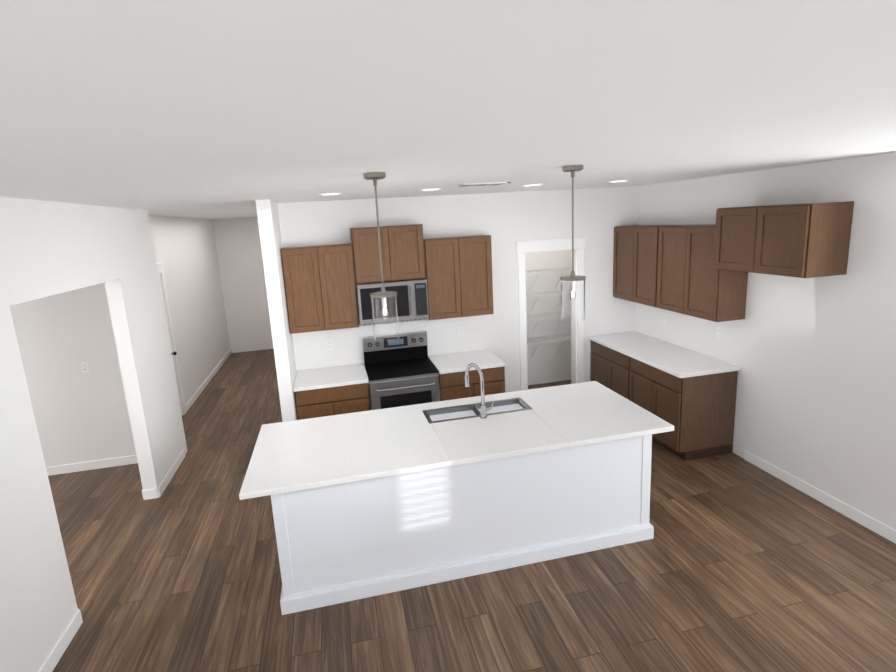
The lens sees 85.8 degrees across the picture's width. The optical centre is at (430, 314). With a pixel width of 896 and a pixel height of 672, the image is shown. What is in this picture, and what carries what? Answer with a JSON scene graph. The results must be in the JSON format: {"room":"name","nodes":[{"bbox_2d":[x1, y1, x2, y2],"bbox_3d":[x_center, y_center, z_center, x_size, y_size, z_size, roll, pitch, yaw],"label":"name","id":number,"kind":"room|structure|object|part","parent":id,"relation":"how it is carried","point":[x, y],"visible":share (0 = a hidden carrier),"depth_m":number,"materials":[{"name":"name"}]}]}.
{"room":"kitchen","nodes":[
{"label":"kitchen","id":0,"kind":"room"},
{"bbox_2d":[0,197,182,671],"bbox_3d":[-2.150,1.030,1.262,0.130,2.830,8.550,-5,11,-11],"label":"wall","id":1,"kind":"structure","parent":0,"point":[48,248],"depth_m":3.14,"materials":[{"name":"white paint"}]},
{"bbox_2d":[38,609,82,671],"bbox_3d":[-1.767,2.561,0.428,0.017,0.100,5.934,-5,11,-11],"label":"baseboard","id":2,"kind":"structure","parent":1,"relation":"attached to","point":[74,625],"depth_m":3.04,"materials":[{"name":"white paint"}]},
{"bbox_2d":[142,489,153,499],"bbox_3d":[-2.931,1.712,5.177,0.017,0.100,0.884,-5,11,-11],"label":"baseboard","id":3,"kind":"structure","parent":1,"relation":"attached to","point":[145,493],"depth_m":4.76,"materials":[{"name":"white paint"}]},
{"bbox_2d":[154,448,184,497],"bbox_3d":[-2.796,1.697,5.214,0.017,0.100,0.904,-5,11,-11],"label":"baseboard","id":4,"kind":"structure","parent":1,"relation":"attached to","point":[162,486],"depth_m":5.10,"materials":[{"name":"white paint"}]},
{"bbox_2d":[10,210,186,466],"bbox_3d":[-4.748,0.438,5.104,3.610,2.830,0.130,-5,11,-11],"label":"wall","id":5,"kind":"structure","parent":0,"point":[79,416],"depth_m":5.26,"materials":[{"name":"white paint"}]},
{"bbox_2d":[80,362,89,372],"bbox_3d":[-3.779,0.580,5.266,0.070,0.114,0.008,-5,11,-11],"label":"outlet","id":6,"kind":"object","parent":5,"relation":"attached to","point":[84,367],"visible":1,"depth_m":5.26,"materials":[{"name":"white plastic"}]},
{"bbox_2d":[46,455,137,475],"bbox_3d":[-4.729,1.796,5.276,3.500,0.100,0.017,-5,11,-11],"label":"baseboard","id":7,"kind":"structure","parent":5,"relation":"attached to","point":[112,462],"depth_m":5.45,"materials":[{"name":"white paint"}]},
{"bbox_2d":[149,215,232,404],"bbox_3d":[-3.959,-0.132,7.825,0.130,2.830,4.980,-5,11,-11],"label":"wall","id":8,"kind":"structure","parent":0,"point":[214,275],"depth_m":7.96,"materials":[{"name":"white paint"}]},
{"bbox_2d":[159,275,181,414],"bbox_3d":[-3.533,0.518,6.377,0.111,2.038,0.782,-5,11,-11],"label":"hall door","id":9,"kind":"structure","parent":8,"relation":"in","point":[174,353],"depth_m":6.71,"materials":[{"name":"white paint"}]},
{"bbox_2d":[157,262,186,414],"bbox_3d":[-3.592,0.454,6.353,0.168,2.195,1.050,-5,11,-11],"label":"door frame","id":10,"kind":"structure","parent":8,"relation":"attached to","point":[160,266],"depth_m":6.75,"materials":[{"name":"white paint"}]},
{"bbox_2d":[185,349,230,411],"bbox_3d":[-3.942,1.090,8.703,0.014,0.100,3.460,-5,11,-11],"label":"baseboard","id":11,"kind":"structure","parent":8,"relation":"attached to","point":[205,383],"depth_m":8.21,"materials":[{"name":"white paint"}]},
{"bbox_2d":[213,217,272,352],"bbox_3d":[-3.523,-0.644,10.345,1.750,2.830,0.130,-5,11,-11],"label":"wall","id":12,"kind":"structure","parent":0,"point":[239,252],"depth_m":10.18,"materials":[{"name":"white paint"}]},
{"bbox_2d":[255,199,296,421],"bbox_3d":[-2.115,-0.201,7.632,0.130,2.830,5.830,-5,11,-11],"label":"wall","id":13,"kind":"structure","parent":0,"point":[271,247],"depth_m":4.81,"materials":[{"name":"white paint"}]},
{"bbox_2d":[0,0,895,218],"bbox_3d":[-1.638,-0.958,3.667,9.690,0.100,13.660,-5,11,-11],"label":"ceiling","id":14,"kind":"structure","parent":0,"point":[213,109],"depth_m":1.14,"materials":[{"name":"white paint"}]},
{"bbox_2d":[319,193,341,194],"bbox_3d":[-0.887,-1.058,4.247,0.200,0.008,0.200,-5,11,-11],"label":"recessed light","id":15,"kind":"object","parent":14,"relation":"in","point":[330,193],"visible":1,"depth_m":4.19,"materials":[{"name":"white paint"}]},
{"bbox_2d":[363,172,398,341],"bbox_3d":[-0.296,-0.329,2.854,0.162,0.977,0.162,-5,11,-11],"label":"pendant light","id":16,"kind":"object","parent":14,"relation":"hanging from","point":[385,315],"visible":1,"depth_m":2.85,"materials":[{"name":"clear glass"}]},
{"bbox_3d":[-0.276,0.018,2.921,0.153,0.270,0.153,-5,11,-11],"label":"lamp shade","id":17,"kind":"part","parent":16,"relation":"part of","materials":[{"name":"clear glass"}]},
{"bbox_2d":[419,188,440,190],"bbox_3d":[-0.008,-1.142,4.420,0.200,0.008,0.200,-5,11,-11],"label":"recessed light","id":18,"kind":"object","parent":14,"relation":"in","point":[431,189],"visible":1,"depth_m":4.40,"materials":[{"name":"white paint"}]},
{"bbox_2d":[452,182,509,186],"bbox_3d":[0.430,-1.116,4.156,0.440,0.008,0.250,-5,11,-11],"label":"ceiling vent","id":19,"kind":"object","parent":14,"relation":"in","point":[481,184],"visible":1,"depth_m":4.11,"materials":[{"name":"white metal"}]},
{"bbox_2d":[521,184,541,186],"bbox_3d":[0.964,-1.235,4.613,0.200,0.008,0.200,-5,11,-11],"label":"recessed light","id":20,"kind":"object","parent":14,"relation":"in","point":[531,185],"visible":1,"depth_m":4.56,"materials":[{"name":"white paint"}]},
{"bbox_2d":[560,164,585,321],"bbox_3d":[0.910,-0.444,3.092,0.162,0.977,0.162,-5,11,-11],"label":"pendant light","id":21,"kind":"object","parent":14,"relation":"hanging from","point":[572,297],"visible":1,"depth_m":3.09,"materials":[{"name":"clear glass"}]},
{"bbox_3d":[0.930,-0.098,3.159,0.153,0.270,0.153,-5,11,-11],"label":"lamp shade","id":22,"kind":"part","parent":21,"relation":"part of","materials":[{"name":"clear glass"}]},
{"bbox_2d":[608,180,628,182],"bbox_3d":[1.863,-1.321,4.791,0.200,0.008,0.200,-5,11,-11],"label":"recessed light","id":23,"kind":"object","parent":14,"relation":"in","point":[617,181],"visible":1,"depth_m":4.75,"materials":[{"name":"white paint"}]},
{"bbox_2d":[277,186,637,392],"bbox_3d":[0.546,-0.045,6.031,4.680,2.830,0.130,-5,11,-11],"label":"wall","id":24,"kind":"structure","parent":0,"point":[506,221],"depth_m":5.91,"materials":[{"name":"white paint"}]},
{"bbox_2d":[280,244,358,333],"bbox_3d":[-1.218,-0.295,5.354,0.748,0.916,0.341,-5,11,-11],"label":"upper cabinet","id":25,"kind":"object","parent":24,"relation":"attached to","point":[321,282],"depth_m":5.20,"materials":[{"name":"brown wood"}]},
{"bbox_2d":[326,340,332,349],"bbox_3d":[-1.185,0.355,5.659,0.070,0.114,0.008,-5,11,-11],"label":"electrical outlet","id":26,"kind":"object","parent":24,"relation":"attached to","point":[329,344],"visible":1,"depth_m":5.66,"materials":[{"name":"white plastic"}]},
{"bbox_2d":[349,224,427,283],"bbox_3d":[-0.486,-0.688,5.440,0.780,0.600,0.341,-5,11,-11],"label":"upper cabinet","id":27,"kind":"object","parent":24,"relation":"attached to","point":[404,254],"depth_m":5.28,"materials":[{"name":"brown wood"}]},
{"bbox_2d":[356,278,428,325],"bbox_3d":[-0.445,-0.155,5.486,0.772,0.453,0.458,-5,11,-11],"label":"microwave","id":28,"kind":"object","parent":27,"relation":"attached to","point":[412,299],"visible":0.81,"depth_m":5.32,"materials":[{"name":"silver metal"}]},
{"bbox_2d":[424,235,493,319],"bbox_3d":[0.300,-0.440,5.654,0.784,0.916,0.341,-5,11,-11],"label":"upper cabinet","id":29,"kind":"object","parent":24,"relation":"attached to","point":[459,282],"depth_m":5.50,"materials":[{"name":"brown wood"}]},
{"bbox_2d":[458,326,463,335],"bbox_3d":[0.368,0.207,5.966,0.070,0.114,0.008,-5,11,-11],"label":"electrical outlet","id":30,"kind":"object","parent":24,"relation":"attached to","point":[460,330],"visible":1,"depth_m":5.96,"materials":[{"name":"white plastic"}]},
{"bbox_2d":[515,237,586,390],"bbox_3d":[1.548,0.156,6.263,0.950,2.235,0.168,-5,11,-11],"label":"door frame","id":31,"kind":"structure","parent":24,"relation":"attached to","point":[577,337],"depth_m":6.12,"materials":[{"name":"white paint"}]},
{"bbox_2d":[48,349,895,671],"bbox_3d":[-1.473,1.914,4.221,9.690,0.100,13.660,-5,11,-11],"label":"floor","id":32,"kind":"structure","parent":0,"point":[736,563],"depth_m":3.35,"materials":[{"name":"brown wood"}]},
{"bbox_2d":[294,369,370,419],"bbox_3d":[-1.092,1.147,5.496,0.780,0.880,0.620,-5,11,-11],"label":"base cabinet","id":33,"kind":"object","parent":32,"relation":"on","point":[330,391],"depth_m":5.15,"materials":[{"name":"brown wood"}]},
{"bbox_2d":[293,363,368,392],"bbox_3d":[-1.116,0.697,5.401,0.780,0.040,0.644,-5,11,-11],"label":"countertop","id":34,"kind":"structure","parent":33,"relation":"on","point":[329,377],"depth_m":5.28,"materials":[{"name":"white stone"}]},
{"bbox_2d":[362,331,439,409],"bbox_3d":[-0.330,0.907,5.561,0.766,1.240,0.726,-5,11,-11],"label":"range","id":35,"kind":"object","parent":32,"relation":"on","point":[402,370],"visible":0.67,"depth_m":5.35,"materials":[{"name":"silver metal"}]},
{"bbox_2d":[263,431,658,614],"bbox_3d":[0.232,1.365,3.970,2.817,0.880,1.120,-5,11,-11],"label":"kitchen island","id":36,"kind":"object","parent":32,"relation":"on","point":[370,503],"depth_m":3.42,"materials":[{"name":"white paint"}]},
{"bbox_2d":[239,381,673,498],"bbox_3d":[0.201,0.914,3.886,3.128,0.040,1.120,-5,11,-11],"label":"island countertop","id":37,"kind":"structure","parent":36,"relation":"on","point":[291,455],"depth_m":3.68,"materials":[{"name":"white stone"}]},
{"bbox_2d":[423,395,534,422],"bbox_3d":[0.407,0.960,4.193,0.910,0.275,0.291,-5,11,-11],"label":"sink","id":38,"kind":"object","parent":37,"relation":"in","point":[461,410],"depth_m":4.23,"materials":[{"name":"silver metal"}]},
{"bbox_2d":[463,363,494,418],"bbox_3d":[0.402,0.624,4.030,0.191,0.450,0.222,-5,11,-11],"label":"faucet","id":39,"kind":"object","parent":37,"relation":"on","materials":[{"name":"silver metal"}]},
{"bbox_2d":[428,357,504,400],"bbox_3d":[0.428,1.001,5.797,0.776,0.880,0.620,-5,11,-11],"label":"base cabinet","id":40,"kind":"object","parent":32,"relation":"on","point":[452,385],"depth_m":5.45,"materials":[{"name":"brown wood"}]},
{"bbox_2d":[429,349,504,372],"bbox_3d":[0.404,0.552,5.701,0.776,0.040,0.644,-5,11,-11],"label":"countertop","id":41,"kind":"structure","parent":40,"relation":"on","point":[451,362],"depth_m":5.61,"materials":[{"name":"white stone"}]},
{"bbox_2d":[590,339,624,394],"bbox_3d":[2.542,0.818,6.063,0.656,0.900,0.926,-5,11,-11],"label":"base cabinet","id":42,"kind":"object","parent":32,"relation":"on","point":[607,367],"depth_m":6.01,"materials":[{"name":"brown wood"}]},
{"bbox_2d":[621,355,737,460],"bbox_3d":[2.703,0.953,5.314,0.656,0.900,0.910,-5,11,-11],"label":"base cabinet","id":43,"kind":"object","parent":32,"relation":"on","point":[689,395],"depth_m":4.91,"materials":[{"name":"brown wood"}]},
{"bbox_2d":[589,331,739,378],"bbox_3d":[2.588,0.427,5.592,0.680,0.040,1.716,-5,11,-11],"label":"countertop","id":44,"kind":"structure","parent":43,"relation":"on","point":[669,358],"depth_m":5.33,"materials":[{"name":"white stone"}]},
{"bbox_2d":[525,250,570,384],"bbox_3d":[1.402,-0.313,7.164,1.700,2.830,0.130,-5,11,-11],"label":"wall","id":45,"kind":"structure","parent":0,"point":[546,363],"depth_m":7.21,"materials":[{"name":"white paint"}]},
{"bbox_2d":[526,290,560,312],"bbox_3d":[1.456,-0.140,6.974,1.435,0.307,0.314,-5,11,-11],"label":"shelf","id":46,"kind":"object","parent":45,"relation":"attached to","point":[541,293],"visible":0.42,"depth_m":6.93,"materials":[{"name":"white metal"}]},
{"bbox_2d":[527,312,561,333],"bbox_3d":[1.475,0.183,7.036,1.435,0.307,0.314,-5,11,-11],"label":"shelf","id":47,"kind":"object","parent":45,"relation":"attached to","point":[538,318],"visible":0.38,"depth_m":6.99,"materials":[{"name":"white metal"}]},
{"bbox_2d":[526,267,570,290],"bbox_3d":[1.438,-0.464,6.911,1.435,0.307,0.314,-5,11,-11],"label":"shelf","id":48,"kind":"object","parent":45,"relation":"attached to","point":[544,270],"visible":0.54,"depth_m":6.85,"materials":[{"name":"white metal"}]},
{"bbox_2d":[527,333,570,356],"bbox_3d":[1.494,0.526,7.102,1.435,0.307,0.314,-5,11,-11],"label":"shelf","id":49,"kind":"object","parent":45,"relation":"attached to","point":[564,339],"visible":0.33,"depth_m":7.04,"materials":[{"name":"white metal"}]},
{"bbox_2d":[635,152,895,529],"bbox_3d":[3.520,0.373,2.975,0.130,2.830,9.730,-5,11,-11],"label":"wall","id":50,"kind":"structure","parent":0,"point":[814,359],"depth_m":4.05,"materials":[{"name":"white paint"}]},
{"bbox_2d":[613,225,652,305],"bbox_3d":[2.616,-0.605,5.817,0.341,0.915,0.936,-5,11,-11],"label":"upper cabinet","id":51,"kind":"object","parent":50,"relation":"attached to","point":[633,244],"depth_m":5.83,"materials":[{"name":"brown wood"}]},
{"bbox_2d":[649,224,747,321],"bbox_3d":[2.781,-0.466,5.049,0.341,0.915,0.940,-5,11,-11],"label":"upper cabinet","id":52,"kind":"object","parent":50,"relation":"attached to","point":[700,270],"depth_m":4.90,"materials":[{"name":"brown wood"}]},
{"bbox_2d":[716,326,721,337],"bbox_3d":[3.020,0.190,5.053,0.008,0.114,0.070,-5,11,-11],"label":"electrical outlet","id":53,"kind":"object","parent":50,"relation":"attached to","point":[719,332],"visible":1,"depth_m":5.05,"materials":[{"name":"white plastic"}]},
{"bbox_2d":[709,201,853,277],"bbox_3d":[2.921,-0.641,4.088,0.406,0.555,0.900,-5,11,-11],"label":"upper cabinet","id":54,"kind":"object","parent":50,"relation":"attached to","point":[809,240],"depth_m":3.80,"materials":[{"name":"brown wood"}]},
{"bbox_2d":[744,450,895,543],"bbox_3d":[3.836,1.978,1.780,0.014,0.100,6.420,-5,11,-11],"label":"baseboard","id":55,"kind":"structure","parent":50,"relation":"attached to","point":[885,531],"depth_m":4.07,"materials":[{"name":"white paint"}]}
]}

